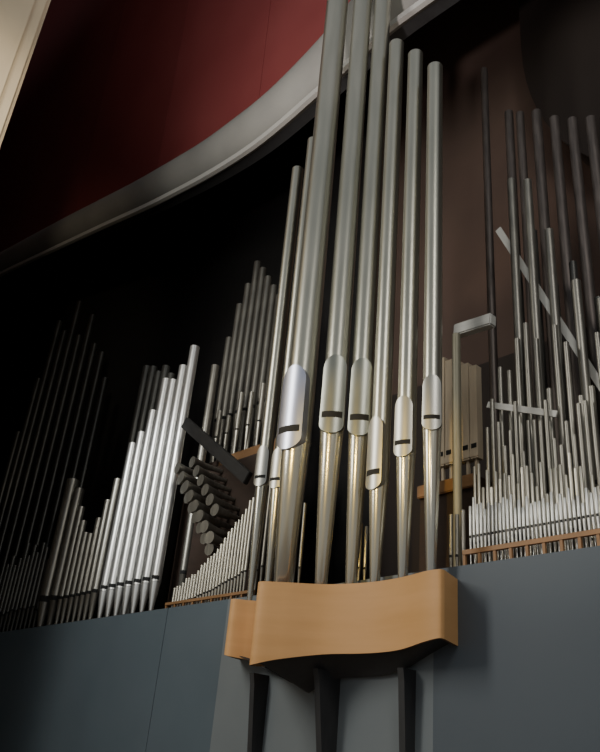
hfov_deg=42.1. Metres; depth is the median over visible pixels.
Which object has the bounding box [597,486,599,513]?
pipe
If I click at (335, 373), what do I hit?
pipe
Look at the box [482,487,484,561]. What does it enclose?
pipe
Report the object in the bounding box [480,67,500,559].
pipe
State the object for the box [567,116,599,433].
pipe
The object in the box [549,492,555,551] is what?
pipe
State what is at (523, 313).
pipe
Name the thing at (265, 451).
pipe
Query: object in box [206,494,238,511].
pipe
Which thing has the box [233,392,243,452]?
pipe
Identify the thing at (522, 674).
wall
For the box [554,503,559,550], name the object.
pipe
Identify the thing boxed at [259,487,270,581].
pipe
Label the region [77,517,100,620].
pipe
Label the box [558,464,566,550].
pipe
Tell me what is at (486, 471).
pipe
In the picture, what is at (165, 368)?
pipe
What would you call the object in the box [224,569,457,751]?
organ pipe stand
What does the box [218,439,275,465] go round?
wooden board
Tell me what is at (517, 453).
pipe
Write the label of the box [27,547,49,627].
pipe
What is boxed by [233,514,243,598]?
pipe
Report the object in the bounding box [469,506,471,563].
pipe
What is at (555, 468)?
pipe
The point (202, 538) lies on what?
pipe
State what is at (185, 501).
pipe
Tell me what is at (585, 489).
pipe
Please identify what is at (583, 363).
pipe
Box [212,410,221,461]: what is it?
pipe
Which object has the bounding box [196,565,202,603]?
pipe
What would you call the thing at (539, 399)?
pipe
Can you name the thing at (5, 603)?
pipe
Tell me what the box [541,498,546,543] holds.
pipe
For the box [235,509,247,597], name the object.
pipe
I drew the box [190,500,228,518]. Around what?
pipe
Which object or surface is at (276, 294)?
pipe
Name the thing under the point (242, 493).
wall
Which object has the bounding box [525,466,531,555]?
pipe
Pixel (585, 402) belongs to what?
pipe
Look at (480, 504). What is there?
pipe
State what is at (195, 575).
pipe
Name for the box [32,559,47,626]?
pipe
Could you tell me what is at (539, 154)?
pipe
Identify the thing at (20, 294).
ceiling
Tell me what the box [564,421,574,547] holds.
pipe
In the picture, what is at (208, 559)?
pipe
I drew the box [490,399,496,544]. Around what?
pipe
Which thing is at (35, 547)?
pipe
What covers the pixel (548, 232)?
pipe
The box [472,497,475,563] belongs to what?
pipe
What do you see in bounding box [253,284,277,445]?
pipe
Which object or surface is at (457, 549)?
pipe
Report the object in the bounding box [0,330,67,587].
pipe
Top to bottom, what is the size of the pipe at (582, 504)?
0.488 m
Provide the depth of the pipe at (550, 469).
7.28 m
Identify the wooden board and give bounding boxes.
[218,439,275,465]
[417,473,472,498]
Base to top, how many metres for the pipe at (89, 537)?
1.600 m
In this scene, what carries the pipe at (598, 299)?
on the windchest
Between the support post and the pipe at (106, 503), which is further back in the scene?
the pipe at (106, 503)
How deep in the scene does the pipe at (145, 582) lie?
12.46 m
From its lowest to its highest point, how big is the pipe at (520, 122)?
6.900 m
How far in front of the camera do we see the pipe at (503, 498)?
7.36 m
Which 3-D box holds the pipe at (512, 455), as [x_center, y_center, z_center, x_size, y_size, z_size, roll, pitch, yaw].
[2.063,1.300,7.488,0.035,1.168,0.035,27,-34,-35]
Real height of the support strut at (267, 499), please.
1.684 m
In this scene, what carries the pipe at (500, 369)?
on the windchest
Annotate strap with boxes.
[486,402,557,417]
[495,227,599,390]
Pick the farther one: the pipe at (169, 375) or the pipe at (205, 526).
the pipe at (169, 375)
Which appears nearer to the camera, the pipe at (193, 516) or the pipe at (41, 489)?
the pipe at (193, 516)
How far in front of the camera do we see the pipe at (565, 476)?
7.11 m
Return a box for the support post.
[452,333,461,566]
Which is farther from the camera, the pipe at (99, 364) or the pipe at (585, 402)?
the pipe at (99, 364)
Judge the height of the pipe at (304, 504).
1.130 m
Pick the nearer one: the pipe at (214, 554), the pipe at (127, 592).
the pipe at (214, 554)
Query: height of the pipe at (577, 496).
0.562 m
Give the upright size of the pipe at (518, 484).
0.853 m
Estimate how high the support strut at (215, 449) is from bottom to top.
1.435 m
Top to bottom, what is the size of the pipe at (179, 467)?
0.177 m
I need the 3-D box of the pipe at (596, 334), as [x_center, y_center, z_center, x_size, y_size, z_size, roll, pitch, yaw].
[2.947,0.642,7.449,0.059,2.447,0.059,27,-34,-35]
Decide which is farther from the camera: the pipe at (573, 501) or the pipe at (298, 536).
the pipe at (298, 536)
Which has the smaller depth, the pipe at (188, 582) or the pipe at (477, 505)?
the pipe at (477, 505)
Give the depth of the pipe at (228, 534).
10.26 m
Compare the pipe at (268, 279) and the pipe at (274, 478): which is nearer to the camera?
the pipe at (274, 478)
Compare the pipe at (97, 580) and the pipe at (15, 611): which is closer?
the pipe at (97, 580)
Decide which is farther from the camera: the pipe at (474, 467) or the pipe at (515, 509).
the pipe at (474, 467)
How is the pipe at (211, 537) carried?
attached to the wall at (242, 493)
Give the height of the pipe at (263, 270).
4.150 m
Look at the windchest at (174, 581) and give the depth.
13.37 m
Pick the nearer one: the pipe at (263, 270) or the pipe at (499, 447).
the pipe at (499, 447)
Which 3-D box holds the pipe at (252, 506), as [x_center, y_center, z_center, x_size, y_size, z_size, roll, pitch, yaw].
[-0.666,2.226,10.028,0.046,1.379,0.046,27,-34,-35]
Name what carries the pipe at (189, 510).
attached to the wall at (242, 493)
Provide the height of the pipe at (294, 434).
11.000 m
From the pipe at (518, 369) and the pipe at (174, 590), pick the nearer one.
the pipe at (518, 369)
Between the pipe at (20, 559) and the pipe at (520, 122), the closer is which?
the pipe at (520, 122)
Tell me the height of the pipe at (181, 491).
0.177 m
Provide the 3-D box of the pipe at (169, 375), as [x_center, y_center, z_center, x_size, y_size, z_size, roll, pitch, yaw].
[-2.694,2.095,14.016,0.170,4.800,0.170,27,-34,-35]
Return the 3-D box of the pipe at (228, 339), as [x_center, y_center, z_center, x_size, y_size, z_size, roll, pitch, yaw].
[-1.520,0.513,14.836,0.150,2.850,0.150,27,-34,-35]
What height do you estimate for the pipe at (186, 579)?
0.454 m
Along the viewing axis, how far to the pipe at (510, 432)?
8.05 m
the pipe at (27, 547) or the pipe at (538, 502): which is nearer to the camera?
the pipe at (538, 502)
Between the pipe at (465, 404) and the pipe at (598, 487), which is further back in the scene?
the pipe at (465, 404)
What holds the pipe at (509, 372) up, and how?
on the windchest
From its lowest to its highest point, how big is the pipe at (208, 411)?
4.360 m
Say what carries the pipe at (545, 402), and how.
on the windchest
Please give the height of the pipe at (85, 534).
1.650 m
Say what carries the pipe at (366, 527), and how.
on the windchest
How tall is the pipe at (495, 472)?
1.032 m
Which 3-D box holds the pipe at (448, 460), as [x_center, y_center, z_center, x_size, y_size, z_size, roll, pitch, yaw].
[1.911,0.566,9.867,0.118,1.710,0.120,27,-34,-35]
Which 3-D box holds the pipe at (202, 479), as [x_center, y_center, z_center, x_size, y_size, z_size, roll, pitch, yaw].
[-1.276,1.637,11.684,0.544,0.177,0.180,27,-34,-35]
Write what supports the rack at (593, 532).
on the windchest
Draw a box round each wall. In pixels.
[0,0,350,251]
[0,0,599,631]
[0,546,599,751]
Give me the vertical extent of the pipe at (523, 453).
1.274 m
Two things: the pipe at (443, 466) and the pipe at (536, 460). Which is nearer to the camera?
the pipe at (536, 460)
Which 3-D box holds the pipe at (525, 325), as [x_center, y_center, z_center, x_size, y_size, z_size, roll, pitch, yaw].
[2.409,0.684,8.100,0.060,2.875,0.060,27,-34,-35]
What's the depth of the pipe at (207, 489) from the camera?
11.39 m
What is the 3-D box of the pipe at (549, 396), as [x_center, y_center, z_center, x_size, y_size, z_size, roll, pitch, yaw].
[2.530,1.013,7.739,0.062,1.983,0.062,27,-34,-35]
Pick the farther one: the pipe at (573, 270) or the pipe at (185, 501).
the pipe at (185, 501)
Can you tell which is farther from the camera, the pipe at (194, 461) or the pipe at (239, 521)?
the pipe at (194, 461)
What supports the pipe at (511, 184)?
on the windchest
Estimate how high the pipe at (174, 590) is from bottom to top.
0.349 m
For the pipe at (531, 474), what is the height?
0.932 m
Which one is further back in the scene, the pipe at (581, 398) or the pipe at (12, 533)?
the pipe at (12, 533)
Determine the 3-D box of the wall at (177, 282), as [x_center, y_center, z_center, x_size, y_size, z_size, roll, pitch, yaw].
[-2.937,1.100,18.930,0.200,18.000,34.500,27,-34,-35]
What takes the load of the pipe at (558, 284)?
on the windchest
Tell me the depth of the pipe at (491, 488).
7.73 m
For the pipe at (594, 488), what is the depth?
6.72 m
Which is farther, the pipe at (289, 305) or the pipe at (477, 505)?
the pipe at (289, 305)
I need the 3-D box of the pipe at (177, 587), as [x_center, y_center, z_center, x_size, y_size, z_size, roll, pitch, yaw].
[-1.718,3.094,10.803,0.041,0.368,0.041,27,-34,-35]
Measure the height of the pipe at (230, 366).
3.550 m
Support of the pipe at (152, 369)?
on the windchest
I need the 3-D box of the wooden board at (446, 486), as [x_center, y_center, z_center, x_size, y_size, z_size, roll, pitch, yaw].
[1.740,1.320,9.313,0.055,0.160,0.850,27,-34,-35]
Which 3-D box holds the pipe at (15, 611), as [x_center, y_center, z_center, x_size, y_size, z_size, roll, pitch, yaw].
[-5.400,4.217,15.043,0.089,1.517,0.089,27,-34,-35]
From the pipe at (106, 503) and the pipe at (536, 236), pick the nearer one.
the pipe at (536, 236)
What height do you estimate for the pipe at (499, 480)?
0.941 m
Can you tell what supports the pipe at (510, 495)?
on the windchest
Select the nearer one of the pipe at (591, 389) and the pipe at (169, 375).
the pipe at (591, 389)
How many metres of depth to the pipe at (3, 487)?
19.43 m
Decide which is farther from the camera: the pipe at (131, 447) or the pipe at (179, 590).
the pipe at (131, 447)
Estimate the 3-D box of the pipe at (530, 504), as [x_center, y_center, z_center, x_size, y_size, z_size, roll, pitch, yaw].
[2.115,1.437,7.093,0.028,0.575,0.028,27,-34,-35]
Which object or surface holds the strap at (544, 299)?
attached to the pipe
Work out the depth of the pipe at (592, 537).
6.85 m
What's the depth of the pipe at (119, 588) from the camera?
12.85 m
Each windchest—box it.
[4,609,156,631]
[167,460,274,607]
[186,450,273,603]
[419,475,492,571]
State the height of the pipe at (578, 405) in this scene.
1.636 m
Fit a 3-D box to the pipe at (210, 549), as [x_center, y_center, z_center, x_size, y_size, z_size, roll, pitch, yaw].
[-1.116,2.497,11.022,0.452,0.177,0.180,27,-34,-35]
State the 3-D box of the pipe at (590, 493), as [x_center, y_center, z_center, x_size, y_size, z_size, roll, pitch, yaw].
[2.519,1.272,6.688,0.030,0.566,0.030,27,-34,-35]
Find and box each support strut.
[181,418,252,484]
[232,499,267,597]
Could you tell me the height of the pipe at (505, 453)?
1.389 m
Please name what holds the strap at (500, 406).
attached to the pipe at (492, 402)
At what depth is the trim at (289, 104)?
15.29 m
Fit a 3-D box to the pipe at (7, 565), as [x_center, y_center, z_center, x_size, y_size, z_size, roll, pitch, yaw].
[-6.031,4.502,15.657,0.084,1.464,0.084,27,-34,-35]
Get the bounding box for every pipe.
[0,320,62,560]
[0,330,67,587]
[0,378,40,533]
[0,431,20,509]
[0,556,16,614]
[0,564,9,600]
[0,565,16,631]
[2,558,21,631]
[5,334,81,630]
[6,542,30,630]
[10,555,30,630]
[12,300,82,564]
[14,545,37,629]
[17,314,95,629]
[19,552,39,628]
[23,542,46,628]
[26,343,97,627]
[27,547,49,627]
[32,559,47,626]
[37,478,79,626]
[47,487,84,624]
[52,377,108,623]
[55,506,84,623]
[60,520,86,622]
[66,532,88,621]
[70,351,104,478]
[71,533,92,621]
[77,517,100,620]
[82,499,109,619]
[88,478,121,618]
[95,365,149,617]
[97,442,135,617]
[103,365,157,616]
[105,431,144,616]
[111,371,160,615]
[113,409,155,615]
[118,365,170,614]
[122,378,169,613]
[126,373,175,613]
[131,379,176,612]
[139,364,186,611]
[149,345,199,609]
[171,588,175,606]
[174,462,212,479]
[174,586,178,600]
[176,585,181,606]
[178,364,218,585]
[178,471,202,486]
[179,583,184,605]
[180,484,206,497]
[182,480,220,498]
[182,578,187,599]
[184,492,210,506]
[185,578,190,604]
[186,490,224,508]
[187,574,193,604]
[188,502,214,516]
[189,456,222,472]
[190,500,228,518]
[190,574,196,604]
[192,512,218,526]
[193,465,226,482]
[193,570,199,603]
[195,510,233,528]
[196,522,221,536]
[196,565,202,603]
[197,474,230,491]
[199,563,206,602]
[200,520,227,537]
[200,533,219,545]
[201,484,234,501]
[202,558,209,596]
[204,544,219,555]
[205,531,223,544]
[205,556,212,602]
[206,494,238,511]
[208,553,215,601]
[209,337,231,462]
[210,504,240,520]
[211,549,219,595]
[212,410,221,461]
[213,544,222,600]
[216,303,241,460]
[217,538,226,600]
[220,531,229,593]
[223,415,230,448]
[223,528,233,599]
[226,283,250,450]
[226,522,237,599]
[229,520,240,598]
[230,260,260,453]
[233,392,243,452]
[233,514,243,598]
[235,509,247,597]
[238,267,266,451]
[238,500,251,597]
[242,497,254,590]
[244,391,253,448]
[246,275,271,448]
[247,166,303,599]
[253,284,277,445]
[254,525,263,594]
[255,383,265,445]
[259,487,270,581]
[261,294,276,431]
[265,136,312,580]
[274,0,347,582]
[278,305,289,406]
[292,536,298,582]
[297,503,306,582]
[315,0,371,583]
[345,0,390,583]
[357,523,362,580]
[363,526,368,579]
[365,38,403,581]
[393,49,422,577]
[422,61,442,570]
[440,357,448,480]
[444,359,452,478]
[449,514,452,566]
[455,514,459,565]
[461,363,474,474]
[461,509,465,564]
[469,365,482,474]
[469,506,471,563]
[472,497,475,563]
[473,466,476,563]
[476,504,479,556]
[477,463,480,546]
[479,503,482,562]
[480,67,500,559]
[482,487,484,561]
[483,509,486,561]
[485,470,490,561]
[486,427,491,560]
[487,502,490,560]
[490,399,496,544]
[490,487,494,559]
[490,505,494,554]
[494,471,498,559]
[494,502,497,559]
[496,422,504,558]
[498,367,505,473]
[498,479,503,559]
[498,503,501,559]
[502,497,505,558]
[503,445,507,498]
[503,473,508,558]
[504,109,521,276]
[506,499,509,555]
[507,177,532,554]
[507,370,518,556]
[507,475,510,541]
[508,430,515,557]
[509,494,513,557]
[511,454,516,557]
[513,401,523,556]
[514,338,525,466]
[514,508,517,556]
[516,111,542,527]
[517,483,522,556]
[517,500,521,556]
[520,467,526,539]
[521,277,524,322]
[521,451,527,539]
[521,507,525,555]
[523,178,553,551]
[523,322,538,551]
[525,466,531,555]
[525,496,529,539]
[526,420,534,554]
[529,503,533,554]
[530,473,536,554]
[531,109,559,463]
[532,419,542,536]
[533,338,548,493]
[533,502,538,554]
[535,230,547,399]
[535,486,540,553]
[537,501,542,553]
[538,420,548,552]
[539,462,543,536]
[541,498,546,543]
[543,400,554,548]
[544,228,574,548]
[545,494,551,552]
[546,388,558,551]
[546,502,550,552]
[549,115,588,542]
[549,468,556,551]
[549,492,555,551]
[551,324,573,548]
[552,438,559,493]
[553,467,560,533]
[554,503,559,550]
[558,284,575,500]
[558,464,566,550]
[558,494,563,533]
[559,444,569,549]
[563,341,578,524]
[563,497,568,549]
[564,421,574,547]
[564,475,571,549]
[566,488,572,548]
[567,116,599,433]
[567,453,575,548]
[569,261,580,394]
[571,279,596,486]
[572,434,584,547]
[572,500,577,548]
[574,468,582,541]
[576,403,589,546]
[576,495,581,530]
[578,395,594,545]
[579,466,588,546]
[581,503,586,546]
[583,400,596,545]
[584,488,591,546]
[585,115,599,250]
[588,385,599,476]
[588,490,593,546]
[589,492,595,545]
[590,402,599,485]
[590,475,596,542]
[593,487,599,527]
[594,296,599,331]
[594,332,599,385]
[597,297,599,327]
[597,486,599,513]
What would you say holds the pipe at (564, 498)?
on the windchest
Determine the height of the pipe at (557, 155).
6.450 m
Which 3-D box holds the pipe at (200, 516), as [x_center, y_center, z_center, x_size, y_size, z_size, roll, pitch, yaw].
[-1.196,2.092,11.207,0.647,0.177,0.180,27,-34,-35]
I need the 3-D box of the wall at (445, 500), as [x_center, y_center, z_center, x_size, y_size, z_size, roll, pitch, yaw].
[1.840,1.970,9.142,0.360,1.450,0.850,27,-34,-35]
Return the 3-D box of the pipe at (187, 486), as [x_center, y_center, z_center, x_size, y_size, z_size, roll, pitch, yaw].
[-1.471,1.753,11.770,0.644,0.177,0.180,27,-34,-35]
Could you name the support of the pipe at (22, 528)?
on the windchest
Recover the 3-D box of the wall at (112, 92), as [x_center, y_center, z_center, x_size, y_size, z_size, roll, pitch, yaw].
[-3.857,-12.843,23.836,0.800,20.975,34.500,27,-34,-35]
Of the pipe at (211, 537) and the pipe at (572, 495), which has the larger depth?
the pipe at (211, 537)
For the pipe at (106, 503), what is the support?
on the windchest
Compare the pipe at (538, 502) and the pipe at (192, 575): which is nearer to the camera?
the pipe at (538, 502)
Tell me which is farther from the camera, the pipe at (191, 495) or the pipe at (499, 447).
the pipe at (191, 495)
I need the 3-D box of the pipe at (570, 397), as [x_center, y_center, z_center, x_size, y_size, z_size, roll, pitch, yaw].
[2.709,0.735,7.689,0.060,2.461,0.060,27,-34,-35]
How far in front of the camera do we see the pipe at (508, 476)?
7.61 m
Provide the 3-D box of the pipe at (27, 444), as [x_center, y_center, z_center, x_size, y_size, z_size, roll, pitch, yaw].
[-6.737,2.223,18.857,0.150,8.300,0.150,27,-34,-35]
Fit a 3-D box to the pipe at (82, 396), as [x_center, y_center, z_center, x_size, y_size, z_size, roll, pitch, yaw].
[-5.105,2.224,16.800,0.150,6.700,0.150,27,-34,-35]
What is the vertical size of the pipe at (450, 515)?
0.617 m
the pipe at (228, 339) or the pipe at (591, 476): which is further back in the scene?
the pipe at (228, 339)
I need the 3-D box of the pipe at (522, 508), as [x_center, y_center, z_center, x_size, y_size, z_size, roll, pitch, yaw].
[2.057,1.470,7.146,0.032,0.553,0.032,27,-34,-35]
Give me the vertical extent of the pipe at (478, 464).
1.160 m
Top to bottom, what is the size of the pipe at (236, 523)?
1.099 m
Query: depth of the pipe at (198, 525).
11.28 m
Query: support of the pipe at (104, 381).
on the windchest
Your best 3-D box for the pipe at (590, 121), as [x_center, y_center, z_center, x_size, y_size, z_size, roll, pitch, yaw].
[3.539,-0.663,8.809,0.136,6.100,0.136,27,-34,-35]
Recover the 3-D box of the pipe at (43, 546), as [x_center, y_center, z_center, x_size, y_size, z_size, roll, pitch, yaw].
[-5.016,3.981,14.708,0.081,1.694,0.081,27,-34,-35]
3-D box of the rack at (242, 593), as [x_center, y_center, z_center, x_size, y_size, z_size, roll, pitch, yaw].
[-1.212,2.937,10.143,0.040,0.130,1.900,27,-34,-35]
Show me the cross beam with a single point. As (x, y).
(485, 322)
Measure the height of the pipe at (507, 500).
0.661 m
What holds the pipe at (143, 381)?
on the windchest
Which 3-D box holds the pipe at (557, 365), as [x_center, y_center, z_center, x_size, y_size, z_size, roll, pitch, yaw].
[2.640,0.656,7.826,0.063,2.714,0.063,27,-34,-35]
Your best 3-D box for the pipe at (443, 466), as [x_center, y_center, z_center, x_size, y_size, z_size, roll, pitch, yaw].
[1.829,0.570,9.967,0.118,1.780,0.120,27,-34,-35]
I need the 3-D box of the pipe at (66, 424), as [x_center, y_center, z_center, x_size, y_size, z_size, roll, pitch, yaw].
[-5.403,1.922,17.366,0.150,7.700,0.150,27,-34,-35]
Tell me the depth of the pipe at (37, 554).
14.79 m
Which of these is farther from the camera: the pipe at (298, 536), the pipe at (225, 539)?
the pipe at (225, 539)
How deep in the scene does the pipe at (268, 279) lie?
14.46 m
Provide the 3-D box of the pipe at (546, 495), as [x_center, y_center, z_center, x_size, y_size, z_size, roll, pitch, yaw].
[2.284,1.411,7.140,0.032,0.692,0.032,27,-34,-35]
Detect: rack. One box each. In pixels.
[165,590,254,607]
[462,528,599,564]
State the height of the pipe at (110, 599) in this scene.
3.250 m
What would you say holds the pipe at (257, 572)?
on the windchest
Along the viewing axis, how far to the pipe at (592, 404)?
7.36 m
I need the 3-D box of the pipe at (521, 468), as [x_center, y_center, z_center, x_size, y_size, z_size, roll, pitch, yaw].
[2.125,1.341,7.384,0.036,1.011,0.036,27,-34,-35]
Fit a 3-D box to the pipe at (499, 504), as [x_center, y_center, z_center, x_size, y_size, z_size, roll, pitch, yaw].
[1.887,1.503,7.338,0.034,0.641,0.034,27,-34,-35]
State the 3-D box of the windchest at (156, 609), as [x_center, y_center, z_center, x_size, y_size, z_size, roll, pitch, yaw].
[-4.611,5.121,14.771,2.100,0.200,9.980,27,-34,-35]
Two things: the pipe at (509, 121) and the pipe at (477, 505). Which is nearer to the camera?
the pipe at (477, 505)
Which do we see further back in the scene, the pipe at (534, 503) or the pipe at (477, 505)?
the pipe at (477, 505)
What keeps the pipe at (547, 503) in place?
on the windchest
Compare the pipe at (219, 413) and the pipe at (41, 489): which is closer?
the pipe at (219, 413)
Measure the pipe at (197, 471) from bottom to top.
0.177 m
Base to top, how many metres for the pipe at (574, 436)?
1.319 m
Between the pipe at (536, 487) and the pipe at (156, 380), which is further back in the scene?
the pipe at (156, 380)
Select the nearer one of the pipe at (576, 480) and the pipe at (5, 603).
the pipe at (576, 480)
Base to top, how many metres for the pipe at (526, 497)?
0.651 m
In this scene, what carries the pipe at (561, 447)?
on the windchest
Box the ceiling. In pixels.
[0,213,158,333]
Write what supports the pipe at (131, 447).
on the windchest
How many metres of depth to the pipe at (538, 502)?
7.08 m
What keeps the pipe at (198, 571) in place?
on the windchest
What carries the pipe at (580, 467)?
on the windchest
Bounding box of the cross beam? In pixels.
[453,313,495,337]
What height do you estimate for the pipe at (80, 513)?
2.200 m
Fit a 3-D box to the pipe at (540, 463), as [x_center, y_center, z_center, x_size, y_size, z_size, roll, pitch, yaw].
[2.263,1.280,7.249,0.031,1.020,0.031,27,-34,-35]
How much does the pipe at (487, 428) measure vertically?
1.655 m
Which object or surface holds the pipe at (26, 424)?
on the windchest
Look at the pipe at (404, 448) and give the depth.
8.58 m
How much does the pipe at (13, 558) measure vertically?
1.604 m
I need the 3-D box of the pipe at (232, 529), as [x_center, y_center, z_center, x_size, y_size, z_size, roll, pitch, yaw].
[-0.944,2.493,10.209,0.048,1.023,0.048,27,-34,-35]
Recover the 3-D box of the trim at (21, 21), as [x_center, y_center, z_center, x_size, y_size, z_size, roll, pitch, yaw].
[-6.098,-2.357,10.598,3.020,16.000,0.640,27,-34,-35]
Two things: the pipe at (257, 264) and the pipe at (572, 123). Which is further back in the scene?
the pipe at (257, 264)
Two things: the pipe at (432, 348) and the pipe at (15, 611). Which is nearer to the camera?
the pipe at (432, 348)
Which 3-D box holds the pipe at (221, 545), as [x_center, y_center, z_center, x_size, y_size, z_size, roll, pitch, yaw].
[-1.084,2.630,10.299,0.048,0.838,0.048,27,-34,-35]
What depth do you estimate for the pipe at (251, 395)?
13.44 m
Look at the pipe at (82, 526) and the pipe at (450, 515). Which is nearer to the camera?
the pipe at (450, 515)
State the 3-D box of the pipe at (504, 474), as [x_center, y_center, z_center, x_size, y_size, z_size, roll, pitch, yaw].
[1.986,1.407,7.516,0.033,0.990,0.033,27,-34,-35]
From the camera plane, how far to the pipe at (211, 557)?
10.41 m
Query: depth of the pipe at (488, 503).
7.47 m
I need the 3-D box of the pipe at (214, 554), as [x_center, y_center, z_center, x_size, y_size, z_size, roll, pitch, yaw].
[-1.176,2.716,10.360,0.046,0.725,0.046,27,-34,-35]
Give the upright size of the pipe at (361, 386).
10.400 m
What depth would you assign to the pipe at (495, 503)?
7.41 m
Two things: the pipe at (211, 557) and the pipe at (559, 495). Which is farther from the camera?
the pipe at (211, 557)
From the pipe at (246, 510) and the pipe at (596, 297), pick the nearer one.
the pipe at (596, 297)
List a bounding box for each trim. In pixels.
[0,0,50,146]
[0,0,459,283]
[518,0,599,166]
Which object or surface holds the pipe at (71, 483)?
on the windchest
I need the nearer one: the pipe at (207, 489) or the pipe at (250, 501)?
the pipe at (250, 501)
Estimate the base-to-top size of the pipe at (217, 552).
0.777 m
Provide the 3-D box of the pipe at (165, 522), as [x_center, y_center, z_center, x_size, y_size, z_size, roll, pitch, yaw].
[-2.014,1.516,12.488,0.164,4.550,0.164,27,-34,-35]
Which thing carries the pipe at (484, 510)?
on the windchest
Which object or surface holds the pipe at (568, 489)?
on the windchest
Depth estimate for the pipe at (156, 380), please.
15.21 m
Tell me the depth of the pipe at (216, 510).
11.01 m
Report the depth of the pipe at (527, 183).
9.12 m
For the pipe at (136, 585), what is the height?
4.050 m
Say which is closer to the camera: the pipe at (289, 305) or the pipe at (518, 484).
the pipe at (518, 484)
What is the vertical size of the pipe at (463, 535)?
0.638 m
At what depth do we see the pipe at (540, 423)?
7.72 m
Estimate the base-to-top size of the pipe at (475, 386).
1.500 m
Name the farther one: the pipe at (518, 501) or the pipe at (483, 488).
the pipe at (483, 488)
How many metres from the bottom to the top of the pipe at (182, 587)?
0.398 m
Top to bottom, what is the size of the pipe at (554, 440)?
1.332 m
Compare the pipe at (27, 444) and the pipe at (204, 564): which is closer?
the pipe at (204, 564)
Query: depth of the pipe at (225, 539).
10.28 m
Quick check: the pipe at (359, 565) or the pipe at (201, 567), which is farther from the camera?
the pipe at (201, 567)
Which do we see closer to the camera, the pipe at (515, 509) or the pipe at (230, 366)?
the pipe at (515, 509)
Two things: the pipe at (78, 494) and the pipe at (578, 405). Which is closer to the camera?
the pipe at (578, 405)
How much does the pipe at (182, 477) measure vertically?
0.177 m
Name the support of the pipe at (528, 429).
on the windchest
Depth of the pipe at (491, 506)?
7.43 m
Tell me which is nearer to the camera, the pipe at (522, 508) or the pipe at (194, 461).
the pipe at (522, 508)

